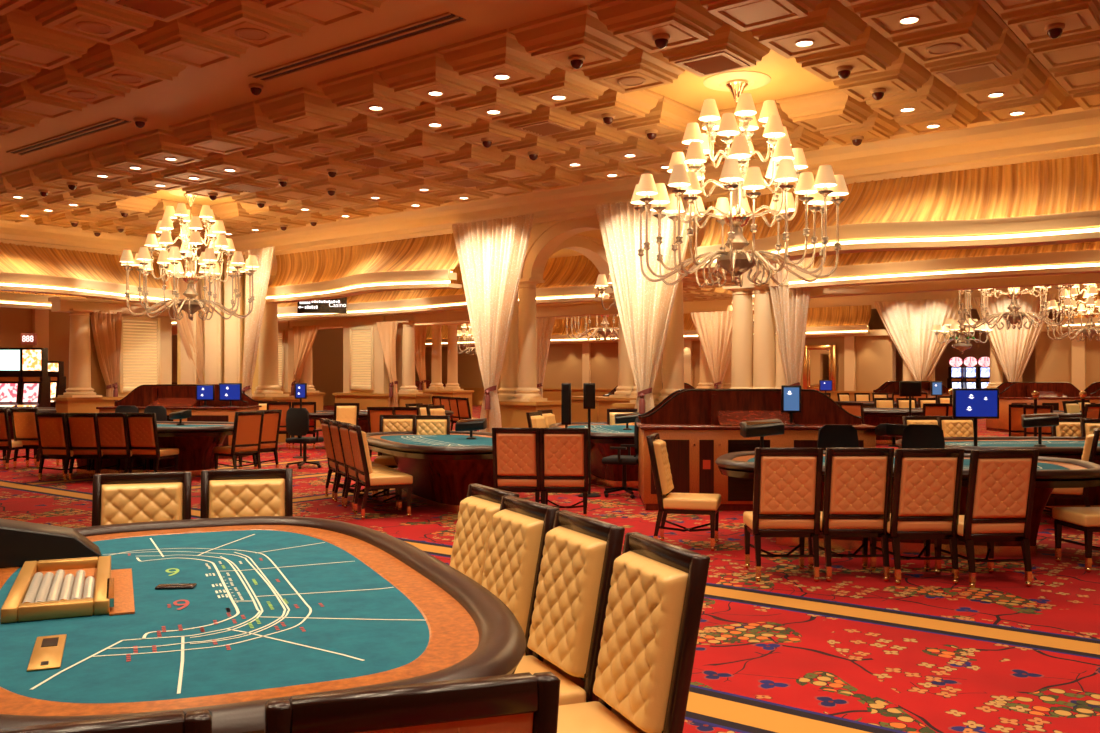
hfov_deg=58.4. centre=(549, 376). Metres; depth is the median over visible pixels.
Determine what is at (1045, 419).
monitor
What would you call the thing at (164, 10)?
ceiling panel
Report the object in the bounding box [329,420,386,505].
chair
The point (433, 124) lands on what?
recessed light
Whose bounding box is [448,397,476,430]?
chair
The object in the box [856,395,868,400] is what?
backrest cushion
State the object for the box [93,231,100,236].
dome camera
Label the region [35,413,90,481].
chair
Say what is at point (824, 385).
television
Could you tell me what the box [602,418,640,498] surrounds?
office chair
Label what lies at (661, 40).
dome camera
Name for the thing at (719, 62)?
ceiling panel
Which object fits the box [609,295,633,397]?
column
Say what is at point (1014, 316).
chandelier
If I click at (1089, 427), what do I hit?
backrest cushion
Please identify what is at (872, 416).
table
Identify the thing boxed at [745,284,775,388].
column
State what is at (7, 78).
ceiling vent
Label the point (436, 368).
column
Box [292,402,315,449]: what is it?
chair
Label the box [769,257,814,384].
curtain
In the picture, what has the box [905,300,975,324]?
wall
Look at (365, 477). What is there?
chair
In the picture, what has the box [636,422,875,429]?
countertop
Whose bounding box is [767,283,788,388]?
column
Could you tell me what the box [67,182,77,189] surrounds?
dome camera
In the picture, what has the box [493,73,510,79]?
recessed light
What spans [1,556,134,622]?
tray
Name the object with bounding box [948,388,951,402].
brass post
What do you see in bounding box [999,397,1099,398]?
countertop
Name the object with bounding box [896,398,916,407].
chair
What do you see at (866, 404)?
table
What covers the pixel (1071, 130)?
trim
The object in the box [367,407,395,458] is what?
chair
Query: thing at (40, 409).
table
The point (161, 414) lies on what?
office chair
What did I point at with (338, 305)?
direction sign
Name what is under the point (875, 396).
backrest cushion
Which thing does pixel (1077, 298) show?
drape
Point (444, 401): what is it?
chair
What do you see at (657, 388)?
column
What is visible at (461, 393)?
trim
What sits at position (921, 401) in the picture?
backrest cushion
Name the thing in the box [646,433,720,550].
chair
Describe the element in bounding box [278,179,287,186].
dome camera
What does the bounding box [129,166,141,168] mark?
recessed light
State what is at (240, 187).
ceiling panel
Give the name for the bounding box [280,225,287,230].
dome camera
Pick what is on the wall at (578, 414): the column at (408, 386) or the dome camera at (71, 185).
the column at (408, 386)
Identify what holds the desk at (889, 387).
on the floor
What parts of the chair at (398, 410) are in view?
panel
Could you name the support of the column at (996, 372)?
on the trim
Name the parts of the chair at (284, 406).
panel, frame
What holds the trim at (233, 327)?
attached to the wall at (256, 372)
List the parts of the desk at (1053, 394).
slatted door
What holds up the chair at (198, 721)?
on the floor
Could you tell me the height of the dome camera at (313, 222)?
0.125 m
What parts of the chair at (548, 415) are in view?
frame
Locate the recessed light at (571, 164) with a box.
[569,163,580,165]
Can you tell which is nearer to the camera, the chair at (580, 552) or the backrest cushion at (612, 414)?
the chair at (580, 552)
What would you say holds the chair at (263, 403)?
on the floor
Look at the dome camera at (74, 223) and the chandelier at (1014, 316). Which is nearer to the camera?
the dome camera at (74, 223)
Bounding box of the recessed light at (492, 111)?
[486,109,500,113]
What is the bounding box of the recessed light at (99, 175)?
[96,174,108,177]
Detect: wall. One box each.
[0,292,83,388]
[119,248,1099,318]
[172,313,445,405]
[177,257,227,383]
[243,260,258,393]
[244,202,706,259]
[415,331,1099,390]
[520,210,773,294]
[573,301,1085,387]
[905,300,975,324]
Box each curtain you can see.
[90,311,121,400]
[165,259,204,383]
[242,246,274,397]
[291,325,319,395]
[377,321,397,406]
[414,326,426,389]
[452,214,533,432]
[536,296,559,397]
[595,193,699,413]
[691,311,731,388]
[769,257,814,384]
[874,298,968,380]
[972,293,1056,381]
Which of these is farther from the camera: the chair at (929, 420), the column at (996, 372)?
the column at (996, 372)
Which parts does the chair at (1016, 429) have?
panel, panel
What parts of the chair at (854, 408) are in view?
panel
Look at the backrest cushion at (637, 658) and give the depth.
3.12 m
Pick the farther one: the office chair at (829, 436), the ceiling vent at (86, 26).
the office chair at (829, 436)
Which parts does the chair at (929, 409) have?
panel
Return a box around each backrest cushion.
[101,482,182,524]
[209,479,284,517]
[259,404,266,409]
[336,406,356,424]
[361,431,372,473]
[383,419,412,453]
[416,420,446,434]
[420,407,426,414]
[430,408,444,414]
[450,496,500,584]
[481,509,543,633]
[527,526,606,677]
[531,415,545,427]
[542,413,555,427]
[593,551,687,732]
[610,412,634,424]
[653,439,673,494]
[839,395,849,400]
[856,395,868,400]
[874,395,886,397]
[876,400,892,407]
[898,400,914,407]
[907,420,937,424]
[920,400,935,407]
[940,398,949,402]
[1056,422,1080,435]
[1066,403,1079,412]
[1082,434,1093,460]
[1085,423,1099,439]
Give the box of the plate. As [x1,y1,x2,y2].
[27,634,66,671]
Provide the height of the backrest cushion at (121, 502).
0.495 m
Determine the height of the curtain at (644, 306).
4.700 m
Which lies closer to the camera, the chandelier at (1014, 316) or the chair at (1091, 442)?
the chair at (1091, 442)
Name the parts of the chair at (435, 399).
panel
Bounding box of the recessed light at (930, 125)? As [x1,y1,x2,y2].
[926,124,940,127]
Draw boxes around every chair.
[0,409,29,469]
[0,709,211,732]
[10,408,58,467]
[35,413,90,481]
[66,413,119,480]
[92,472,190,525]
[97,413,146,473]
[115,405,138,412]
[127,413,178,472]
[144,406,166,420]
[200,468,292,518]
[214,411,263,469]
[233,410,281,468]
[259,401,277,409]
[264,672,559,732]
[267,402,290,448]
[286,408,323,468]
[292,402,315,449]
[320,418,376,500]
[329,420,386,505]
[334,403,359,425]
[338,422,400,511]
[348,424,412,518]
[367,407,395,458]
[374,415,413,467]
[395,407,419,414]
[405,403,422,406]
[413,415,449,434]
[416,404,433,414]
[426,405,444,414]
[431,396,442,404]
[439,396,450,421]
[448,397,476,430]
[450,484,518,584]
[456,398,475,430]
[481,495,559,655]
[492,428,541,503]
[514,510,624,705]
[526,411,545,427]
[538,410,555,473]
[540,428,587,516]
[557,532,709,732]
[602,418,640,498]
[607,409,636,424]
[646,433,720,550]
[743,448,822,581]
[808,448,893,581]
[817,425,858,449]
[837,393,849,400]
[839,402,864,423]
[854,393,869,400]
[870,449,964,584]
[872,393,887,400]
[874,398,894,407]
[892,393,907,400]
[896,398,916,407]
[901,424,944,448]
[902,416,938,425]
[912,392,927,400]
[918,398,938,407]
[922,403,948,415]
[934,449,1038,587]
[938,396,949,402]
[938,416,973,436]
[945,403,951,415]
[1009,404,1030,436]
[1023,405,1052,435]
[1043,428,1099,512]
[1051,418,1091,435]
[1052,507,1099,572]
[1062,401,1079,412]
[1075,400,1089,410]
[1080,419,1099,439]
[1085,404,1099,418]
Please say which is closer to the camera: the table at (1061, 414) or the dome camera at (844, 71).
the dome camera at (844, 71)
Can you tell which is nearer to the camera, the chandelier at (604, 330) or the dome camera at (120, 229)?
the dome camera at (120, 229)
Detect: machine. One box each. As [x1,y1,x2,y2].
[0,348,21,407]
[16,348,50,406]
[48,361,65,406]
[947,357,961,388]
[962,357,976,387]
[976,357,989,387]
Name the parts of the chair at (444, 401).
panel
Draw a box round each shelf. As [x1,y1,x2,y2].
[718,411,794,425]
[921,388,930,392]
[1033,391,1066,396]
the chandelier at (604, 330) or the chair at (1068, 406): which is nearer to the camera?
the chair at (1068, 406)
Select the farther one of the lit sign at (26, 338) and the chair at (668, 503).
the lit sign at (26, 338)
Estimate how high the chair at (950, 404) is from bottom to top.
1.051 m
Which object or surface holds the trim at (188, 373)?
attached to the wall at (178, 333)
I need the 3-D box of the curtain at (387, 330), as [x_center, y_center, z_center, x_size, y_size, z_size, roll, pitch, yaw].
[-4.731,-0.010,28.467,0.874,3.180,0.280,0,0,42]
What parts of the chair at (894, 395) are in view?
panel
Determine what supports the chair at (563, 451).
on the floor
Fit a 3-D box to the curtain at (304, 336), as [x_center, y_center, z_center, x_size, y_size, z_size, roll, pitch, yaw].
[-7.652,-0.010,30.750,1.309,3.180,0.307,0,0,38]
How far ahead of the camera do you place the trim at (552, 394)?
52.08 m
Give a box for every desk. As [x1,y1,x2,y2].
[96,384,261,458]
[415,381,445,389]
[602,383,694,395]
[636,389,875,510]
[873,381,949,397]
[986,382,1099,431]
[1084,382,1099,396]
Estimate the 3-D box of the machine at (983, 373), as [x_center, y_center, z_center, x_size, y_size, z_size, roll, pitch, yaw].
[20.027,0.337,45.368,0.570,2.527,0.693,0,0,0]
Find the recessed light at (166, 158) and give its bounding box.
[164,157,177,160]
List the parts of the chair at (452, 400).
panel, frame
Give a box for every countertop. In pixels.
[96,405,261,408]
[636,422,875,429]
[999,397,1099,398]
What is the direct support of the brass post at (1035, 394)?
on the floor
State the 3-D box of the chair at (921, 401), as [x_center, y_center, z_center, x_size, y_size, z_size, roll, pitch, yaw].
[9.900,1.075,25.495,0.520,1.051,0.655,0,0,0]
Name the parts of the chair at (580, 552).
seat, panel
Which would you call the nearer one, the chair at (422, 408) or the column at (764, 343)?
the chair at (422, 408)
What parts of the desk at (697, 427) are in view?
ribbed panel, narrow panel, slatted door, wide panel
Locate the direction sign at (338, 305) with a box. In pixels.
[297,297,346,312]
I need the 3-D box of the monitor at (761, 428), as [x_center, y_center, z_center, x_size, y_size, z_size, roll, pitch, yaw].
[2.067,0.616,9.595,0.380,0.408,0.210,0,0,-6]
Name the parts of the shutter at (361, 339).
backlit panel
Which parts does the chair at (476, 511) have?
frame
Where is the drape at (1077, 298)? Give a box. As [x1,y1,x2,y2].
[1062,295,1099,317]
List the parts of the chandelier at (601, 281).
lamp shade, glass arm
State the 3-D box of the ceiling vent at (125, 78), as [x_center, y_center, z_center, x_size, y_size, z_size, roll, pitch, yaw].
[-4.889,-3.452,11.414,0.340,0.020,0.340,0,0,38]
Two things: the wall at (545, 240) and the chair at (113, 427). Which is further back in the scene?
the wall at (545, 240)
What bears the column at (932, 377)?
on the trim
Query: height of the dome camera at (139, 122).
0.125 m
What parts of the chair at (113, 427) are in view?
panel, panel, frame, seat rail, leg, leg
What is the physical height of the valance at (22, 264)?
1.220 m
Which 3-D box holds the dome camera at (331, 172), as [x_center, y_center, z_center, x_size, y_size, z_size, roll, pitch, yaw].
[-3.642,-3.400,16.472,0.180,0.125,0.180,0,0,38]
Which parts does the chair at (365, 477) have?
panel, leg, frame, panel, leg, seat rail, seat, leg, leg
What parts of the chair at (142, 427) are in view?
leg, panel, frame, panel, seat rail, leg, seat, leg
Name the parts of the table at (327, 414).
padded armrest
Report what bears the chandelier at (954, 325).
hanging from the ceiling at (692, 291)
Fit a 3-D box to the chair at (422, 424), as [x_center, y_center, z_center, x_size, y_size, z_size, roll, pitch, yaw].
[-1.686,1.074,13.768,0.520,1.050,0.654,0,0,0]
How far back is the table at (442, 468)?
11.72 m
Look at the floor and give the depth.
6.47 m
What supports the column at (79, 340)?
on the trim at (86, 404)
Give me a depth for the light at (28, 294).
26.12 m
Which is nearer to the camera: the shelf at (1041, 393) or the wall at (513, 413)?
the wall at (513, 413)
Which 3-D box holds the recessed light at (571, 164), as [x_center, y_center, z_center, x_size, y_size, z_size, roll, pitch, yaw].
[0.405,-3.453,16.018,0.200,0.018,0.200,0,0,38]
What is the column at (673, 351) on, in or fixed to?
on the wall at (513, 413)
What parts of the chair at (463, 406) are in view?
panel, frame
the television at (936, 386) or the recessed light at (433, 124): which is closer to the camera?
the recessed light at (433, 124)
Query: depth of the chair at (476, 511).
4.78 m
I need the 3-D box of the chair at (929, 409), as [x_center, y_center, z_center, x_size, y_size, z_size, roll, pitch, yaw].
[8.011,1.075,20.746,0.520,1.051,0.655,0,0,0]
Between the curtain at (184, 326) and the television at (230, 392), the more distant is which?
the curtain at (184, 326)
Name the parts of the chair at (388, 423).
seat, seat rail, frame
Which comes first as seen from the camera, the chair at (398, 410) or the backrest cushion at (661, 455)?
the backrest cushion at (661, 455)
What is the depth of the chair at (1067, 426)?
13.12 m
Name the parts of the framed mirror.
mirror pane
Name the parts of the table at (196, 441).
brass kick plate, wooden betting rail, padded armrest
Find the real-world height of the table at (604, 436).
0.820 m
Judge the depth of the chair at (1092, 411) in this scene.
20.05 m
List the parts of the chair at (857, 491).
leg, seat, leg, seat rail, panel, frame, panel, leg, leg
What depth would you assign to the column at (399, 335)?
28.80 m
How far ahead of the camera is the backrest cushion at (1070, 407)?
22.46 m
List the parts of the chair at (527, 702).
panel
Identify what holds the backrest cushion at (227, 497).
on the chair at (231, 492)
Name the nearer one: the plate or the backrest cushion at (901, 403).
the plate
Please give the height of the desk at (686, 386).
1.446 m
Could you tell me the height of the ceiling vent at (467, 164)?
0.020 m
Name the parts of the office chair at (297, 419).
backrest, seat, armrest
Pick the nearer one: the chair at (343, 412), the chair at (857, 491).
the chair at (857, 491)
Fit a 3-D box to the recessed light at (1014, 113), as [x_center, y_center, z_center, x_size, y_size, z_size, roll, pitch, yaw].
[6.117,-3.453,12.899,0.200,0.018,0.200,0,0,38]
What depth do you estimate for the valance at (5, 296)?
25.89 m
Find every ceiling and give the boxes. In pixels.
[0,0,1099,240]
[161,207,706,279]
[560,260,1093,301]
[578,230,602,240]
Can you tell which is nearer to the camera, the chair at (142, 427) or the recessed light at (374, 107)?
the recessed light at (374, 107)
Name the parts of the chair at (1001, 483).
leg, seat, leg, seat rail, leg, panel, frame, panel, leg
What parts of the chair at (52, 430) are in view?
leg, panel, frame, panel, seat rail, leg, leg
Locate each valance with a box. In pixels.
[0,242,172,304]
[0,283,118,309]
[154,255,600,326]
[265,233,461,302]
[318,303,469,329]
[425,305,870,345]
[694,153,1099,270]
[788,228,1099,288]
[1060,295,1099,328]
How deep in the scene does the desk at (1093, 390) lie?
30.61 m
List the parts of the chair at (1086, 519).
leg, seat, seat rail, leg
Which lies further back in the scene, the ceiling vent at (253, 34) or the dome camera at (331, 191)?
the dome camera at (331, 191)
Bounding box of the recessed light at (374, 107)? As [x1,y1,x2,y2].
[368,105,383,110]
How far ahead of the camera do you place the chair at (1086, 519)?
8.21 m
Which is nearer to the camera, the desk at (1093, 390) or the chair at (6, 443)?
the chair at (6, 443)
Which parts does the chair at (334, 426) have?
panel, leg, frame, panel, leg, seat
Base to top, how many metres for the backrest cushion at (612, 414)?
0.495 m
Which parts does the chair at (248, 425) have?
leg, seat, leg, seat rail, panel, frame, panel, leg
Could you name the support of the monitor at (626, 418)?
on the table at (604, 436)
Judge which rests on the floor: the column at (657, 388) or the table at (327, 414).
the table at (327, 414)
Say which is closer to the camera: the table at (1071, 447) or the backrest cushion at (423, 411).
the table at (1071, 447)
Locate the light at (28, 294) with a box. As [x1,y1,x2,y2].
[0,283,118,297]
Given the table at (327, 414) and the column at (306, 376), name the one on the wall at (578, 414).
the column at (306, 376)
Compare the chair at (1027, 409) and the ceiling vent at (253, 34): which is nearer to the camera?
the ceiling vent at (253, 34)
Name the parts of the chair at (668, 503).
frame, leg, leg, seat rail, seat, leg, leg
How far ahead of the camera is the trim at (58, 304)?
23.85 m
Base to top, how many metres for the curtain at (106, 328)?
3.180 m
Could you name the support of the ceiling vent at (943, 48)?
in the ceiling at (196, 100)
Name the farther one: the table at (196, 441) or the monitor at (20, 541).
the table at (196, 441)
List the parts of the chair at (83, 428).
leg, panel, frame, panel, seat rail, leg, leg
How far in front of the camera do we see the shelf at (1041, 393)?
28.88 m
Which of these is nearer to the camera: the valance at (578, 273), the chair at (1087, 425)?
the chair at (1087, 425)
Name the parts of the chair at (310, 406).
panel, frame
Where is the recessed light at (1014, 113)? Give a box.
[1009,111,1025,115]
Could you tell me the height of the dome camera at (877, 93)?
0.125 m
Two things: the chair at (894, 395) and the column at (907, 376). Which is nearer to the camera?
the chair at (894, 395)
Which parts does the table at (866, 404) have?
padded armrest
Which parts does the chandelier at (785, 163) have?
lamp shade, lamp shade, lamp shade, lamp shade, lamp shade, lamp shade, lamp shade, glass arm, glass arm, glass arm, lamp shade, lamp shade, lamp shade, lamp shade, lamp shade, glass arm, lamp shade, glass arm, glass arm, glass arm, glass arm, glass arm, lamp shade, lamp shade, glass arm, glass arm, glass arm, lamp shade, glass arm, lamp shade, glass arm, lamp shade, stem, lamp shade, glass arm, lamp shade, glass arm, lamp shade, glass arm, glass arm, lamp shade, glass arm, lamp shade, lamp shade, glass arm, glass arm, glass arm, lamp shade, glass arm, glass arm, glass arm, lamp shade, lamp shade, glass arm, glass arm, lamp shade, lamp shade, lamp shade, glass arm, lamp shade, lamp shade, glass arm, glass arm, lamp shade, lamp shade, lamp shade, lamp shade, lamp shade, lamp shade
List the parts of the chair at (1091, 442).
seat rail, seat, leg, frame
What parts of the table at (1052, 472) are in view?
brass kick plate, padded armrest, wooden betting rail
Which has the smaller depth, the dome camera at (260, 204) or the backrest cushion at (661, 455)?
the backrest cushion at (661, 455)
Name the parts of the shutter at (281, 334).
backlit panel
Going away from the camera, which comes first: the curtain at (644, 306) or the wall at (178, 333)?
the curtain at (644, 306)
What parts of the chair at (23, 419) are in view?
leg, frame, panel, panel, leg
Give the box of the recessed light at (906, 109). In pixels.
[899,107,915,111]
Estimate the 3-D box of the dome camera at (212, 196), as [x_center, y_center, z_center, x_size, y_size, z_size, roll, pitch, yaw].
[-6.369,-3.400,18.610,0.180,0.125,0.180,0,0,38]
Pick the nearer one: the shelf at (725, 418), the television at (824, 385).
the shelf at (725, 418)
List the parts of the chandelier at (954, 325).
lamp shade, lamp shade, glass arm, glass arm, lamp shade, lamp shade, glass arm, stem, lamp shade, glass arm, lamp shade, glass arm, lamp shade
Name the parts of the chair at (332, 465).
panel, leg, frame, panel, leg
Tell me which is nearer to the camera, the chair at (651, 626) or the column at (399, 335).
the chair at (651, 626)
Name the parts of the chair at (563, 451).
leg, seat rail, panel, panel, leg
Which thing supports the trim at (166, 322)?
attached to the wall at (178, 333)
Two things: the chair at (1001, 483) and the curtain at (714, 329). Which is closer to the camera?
the chair at (1001, 483)
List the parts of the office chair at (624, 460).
armrest, seat, armrest, backrest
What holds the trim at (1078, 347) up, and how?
attached to the wall at (875, 355)
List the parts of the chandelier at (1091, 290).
lamp shade, lamp shade, glass arm, glass arm, lamp shade, lamp shade, lamp shade, glass arm, glass arm, lamp shade, lamp shade, lamp shade, glass arm, lamp shade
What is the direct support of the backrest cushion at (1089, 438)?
on the chair at (1091, 442)
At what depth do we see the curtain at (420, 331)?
36.18 m
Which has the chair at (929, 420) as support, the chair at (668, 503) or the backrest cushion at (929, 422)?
the backrest cushion at (929, 422)
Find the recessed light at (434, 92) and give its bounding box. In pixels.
[427,90,443,95]
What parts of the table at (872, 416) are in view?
wooden betting rail, brass kick plate, padded armrest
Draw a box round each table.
[0,407,56,439]
[0,516,525,732]
[76,421,233,475]
[309,410,453,432]
[366,431,492,513]
[549,422,637,487]
[715,450,1099,556]
[835,401,917,407]
[863,408,922,443]
[895,436,1099,513]
[1053,411,1080,417]
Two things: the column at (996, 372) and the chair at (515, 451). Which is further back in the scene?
the column at (996, 372)
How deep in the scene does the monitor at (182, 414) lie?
16.70 m
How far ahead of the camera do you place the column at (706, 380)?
36.78 m
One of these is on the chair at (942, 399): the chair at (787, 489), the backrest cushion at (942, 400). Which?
the backrest cushion at (942, 400)
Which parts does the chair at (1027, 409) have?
panel, panel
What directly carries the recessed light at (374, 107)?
in the ceiling at (196, 100)
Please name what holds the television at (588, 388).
on the floor
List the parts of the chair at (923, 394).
panel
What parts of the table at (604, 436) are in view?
padded armrest, wooden betting rail, brass kick plate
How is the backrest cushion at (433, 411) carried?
on the chair at (435, 409)
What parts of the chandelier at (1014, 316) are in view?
glass arm, glass arm, glass arm, glass arm, glass arm, glass arm, glass arm, glass arm, glass arm, glass arm, glass arm, glass arm, glass arm, glass arm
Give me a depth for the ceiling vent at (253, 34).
9.93 m
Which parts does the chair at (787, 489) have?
leg, seat, leg, seat rail, panel, frame, panel, leg, leg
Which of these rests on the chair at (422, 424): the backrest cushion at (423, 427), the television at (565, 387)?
the backrest cushion at (423, 427)
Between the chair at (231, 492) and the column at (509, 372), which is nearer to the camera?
the chair at (231, 492)
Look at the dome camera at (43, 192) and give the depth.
18.19 m
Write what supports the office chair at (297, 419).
on the floor
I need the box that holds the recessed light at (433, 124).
[428,122,441,126]
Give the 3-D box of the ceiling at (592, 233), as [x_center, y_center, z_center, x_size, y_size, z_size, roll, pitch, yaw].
[1.993,-3.170,20.612,4.000,0.300,4.500,0,0,38]
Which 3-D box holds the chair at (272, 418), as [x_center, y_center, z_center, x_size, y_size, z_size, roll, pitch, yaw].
[-4.935,1.074,16.586,0.654,1.050,0.520,0,0,34]
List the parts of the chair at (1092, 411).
panel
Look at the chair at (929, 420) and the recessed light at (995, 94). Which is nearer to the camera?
the recessed light at (995, 94)
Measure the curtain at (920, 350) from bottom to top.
4.730 m
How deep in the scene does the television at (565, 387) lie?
13.90 m
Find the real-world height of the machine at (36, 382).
2.400 m
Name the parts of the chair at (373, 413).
panel, frame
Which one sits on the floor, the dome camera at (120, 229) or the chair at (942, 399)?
the chair at (942, 399)
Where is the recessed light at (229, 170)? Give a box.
[224,168,235,171]
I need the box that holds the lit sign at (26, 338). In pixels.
[21,333,36,344]
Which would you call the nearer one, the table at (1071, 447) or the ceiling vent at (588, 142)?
the table at (1071, 447)
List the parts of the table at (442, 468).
padded armrest, wooden betting rail, brass kick plate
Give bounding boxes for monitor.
[0,518,100,567]
[169,409,191,424]
[455,418,486,438]
[615,412,638,429]
[740,419,783,447]
[875,424,907,446]
[1021,413,1058,446]
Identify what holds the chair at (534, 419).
on the floor
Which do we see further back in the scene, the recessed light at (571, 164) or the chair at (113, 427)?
the recessed light at (571, 164)
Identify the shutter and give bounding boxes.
[119,316,160,392]
[278,330,284,388]
[349,326,373,389]
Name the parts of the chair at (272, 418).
leg, panel, frame, panel, leg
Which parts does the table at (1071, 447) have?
padded armrest, wooden betting rail, brass kick plate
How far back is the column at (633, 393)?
23.03 m
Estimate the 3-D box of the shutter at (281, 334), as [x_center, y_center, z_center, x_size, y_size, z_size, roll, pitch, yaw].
[-8.887,-0.557,32.018,0.800,1.885,0.064,0,0,38]
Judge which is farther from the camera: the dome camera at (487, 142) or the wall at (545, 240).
the wall at (545, 240)
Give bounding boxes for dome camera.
[39,189,48,196]
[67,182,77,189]
[70,221,78,226]
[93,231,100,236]
[116,227,124,232]
[120,211,128,216]
[133,118,146,127]
[208,193,217,199]
[249,83,262,94]
[256,201,265,207]
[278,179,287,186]
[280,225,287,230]
[309,220,317,225]
[326,188,335,195]
[327,169,337,177]
[481,138,492,147]
[528,151,538,160]
[568,55,584,68]
[601,113,614,124]
[645,129,657,139]
[653,33,669,48]
[836,65,852,78]
[851,136,863,145]
[870,88,885,99]
[1045,23,1064,38]
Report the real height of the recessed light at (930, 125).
0.018 m
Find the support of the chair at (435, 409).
on the floor
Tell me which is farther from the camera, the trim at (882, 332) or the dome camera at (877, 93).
the trim at (882, 332)
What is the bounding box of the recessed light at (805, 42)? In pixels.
[795,39,814,46]
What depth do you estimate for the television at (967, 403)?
11.20 m
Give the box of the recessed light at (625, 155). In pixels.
[624,154,635,156]
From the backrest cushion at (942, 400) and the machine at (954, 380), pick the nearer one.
the backrest cushion at (942, 400)
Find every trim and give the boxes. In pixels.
[0,94,1099,258]
[32,294,48,360]
[48,297,173,317]
[52,397,123,412]
[86,297,105,396]
[118,314,171,396]
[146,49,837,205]
[172,273,1099,334]
[180,260,198,383]
[205,260,222,383]
[224,259,242,382]
[252,396,299,441]
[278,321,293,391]
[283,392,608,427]
[343,316,388,393]
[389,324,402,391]
[418,390,473,417]
[425,323,1098,346]
[460,387,872,404]
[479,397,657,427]
[582,331,1084,390]
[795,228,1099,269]
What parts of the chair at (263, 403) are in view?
frame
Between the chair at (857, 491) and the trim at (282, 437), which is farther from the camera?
the trim at (282, 437)
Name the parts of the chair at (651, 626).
seat, panel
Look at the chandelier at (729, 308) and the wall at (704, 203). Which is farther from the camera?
the chandelier at (729, 308)
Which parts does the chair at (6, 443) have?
panel, panel, frame, leg, seat rail, seat, leg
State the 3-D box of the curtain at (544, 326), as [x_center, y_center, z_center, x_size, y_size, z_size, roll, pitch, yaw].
[-0.331,-0.360,25.977,1.508,3.880,0.300,0,0,39]
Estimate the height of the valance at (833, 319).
1.220 m
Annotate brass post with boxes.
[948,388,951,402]
[1032,391,1038,435]
[1079,391,1086,417]
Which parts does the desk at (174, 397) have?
wide panel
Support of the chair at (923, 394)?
on the floor
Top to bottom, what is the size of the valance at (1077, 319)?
1.220 m
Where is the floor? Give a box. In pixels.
[0,405,1099,732]
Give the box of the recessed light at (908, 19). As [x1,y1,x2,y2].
[898,16,919,23]
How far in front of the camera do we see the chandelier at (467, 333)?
51.59 m
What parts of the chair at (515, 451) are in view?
panel, panel, seat rail, leg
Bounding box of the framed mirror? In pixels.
[803,345,835,390]
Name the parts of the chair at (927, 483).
leg, seat, leg, seat rail, panel, leg, frame, panel, leg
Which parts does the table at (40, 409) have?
padded armrest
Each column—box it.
[58,308,101,397]
[252,296,288,396]
[300,348,318,391]
[397,320,422,393]
[426,325,443,389]
[441,324,463,390]
[498,289,518,400]
[507,278,546,401]
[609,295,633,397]
[626,380,636,397]
[630,357,661,403]
[654,267,689,403]
[695,343,714,388]
[722,356,731,388]
[723,285,753,388]
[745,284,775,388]
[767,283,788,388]
[900,329,914,380]
[918,329,934,380]
[986,327,1002,387]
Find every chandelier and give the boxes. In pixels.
[120,189,258,320]
[457,324,476,354]
[565,286,618,340]
[595,273,617,309]
[631,71,848,286]
[727,291,754,326]
[932,290,992,353]
[958,265,1073,329]
[1047,283,1099,340]
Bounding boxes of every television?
[196,384,214,406]
[219,383,241,406]
[293,383,308,457]
[561,383,570,427]
[577,383,600,497]
[781,385,804,425]
[819,380,831,393]
[899,382,920,415]
[931,381,942,402]
[952,388,998,445]
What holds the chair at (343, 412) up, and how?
on the floor
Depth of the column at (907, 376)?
40.69 m
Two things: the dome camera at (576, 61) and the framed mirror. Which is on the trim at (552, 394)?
the framed mirror
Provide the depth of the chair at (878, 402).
25.71 m
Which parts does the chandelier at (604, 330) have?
glass arm, glass arm, glass arm, glass arm, glass arm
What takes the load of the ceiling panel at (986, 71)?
in the ceiling at (196, 100)
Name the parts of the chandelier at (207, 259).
lamp shade, lamp shade, lamp shade, lamp shade, glass arm, lamp shade, glass arm, glass arm, lamp shade, lamp shade, lamp shade, glass arm, lamp shade, lamp shade, glass arm, lamp shade, glass arm, lamp shade, glass arm, lamp shade, lamp shade, glass arm, glass arm, glass arm, lamp shade, glass arm, lamp shade, lamp shade, lamp shade, glass arm, glass arm, stem, glass arm, lamp shade, lamp shade, glass arm, lamp shade, lamp shade, glass arm, lamp shade, glass arm, glass arm, glass arm, lamp shade, lamp shade, glass arm, glass arm, glass arm, lamp shade, lamp shade, lamp shade, glass arm, lamp shade, glass arm, lamp shade, glass arm, lamp shade, glass arm, lamp shade, lamp shade, lamp shade, lamp shade, lamp shade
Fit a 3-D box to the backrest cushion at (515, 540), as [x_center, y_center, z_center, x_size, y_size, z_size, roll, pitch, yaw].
[-0.182,0.853,4.306,0.160,0.495,0.430,0,0,-26]
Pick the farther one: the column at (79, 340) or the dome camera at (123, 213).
the column at (79, 340)
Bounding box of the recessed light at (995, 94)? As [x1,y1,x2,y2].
[987,92,1004,97]
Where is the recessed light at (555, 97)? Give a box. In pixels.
[551,95,566,99]
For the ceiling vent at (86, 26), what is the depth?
9.73 m
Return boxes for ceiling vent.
[0,69,28,85]
[0,123,10,128]
[7,118,130,155]
[67,91,97,98]
[76,21,113,34]
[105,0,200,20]
[106,188,152,196]
[112,74,143,83]
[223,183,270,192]
[235,28,269,40]
[248,12,465,81]
[311,147,333,152]
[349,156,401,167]
[358,136,381,141]
[460,162,480,166]
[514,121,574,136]
[542,182,560,186]
[578,139,600,145]
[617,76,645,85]
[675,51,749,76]
[926,43,959,54]
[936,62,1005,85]
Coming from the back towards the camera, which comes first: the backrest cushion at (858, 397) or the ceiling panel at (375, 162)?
the backrest cushion at (858, 397)
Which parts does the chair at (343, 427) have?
panel, frame, leg, panel, leg, seat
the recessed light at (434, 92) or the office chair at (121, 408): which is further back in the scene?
the office chair at (121, 408)

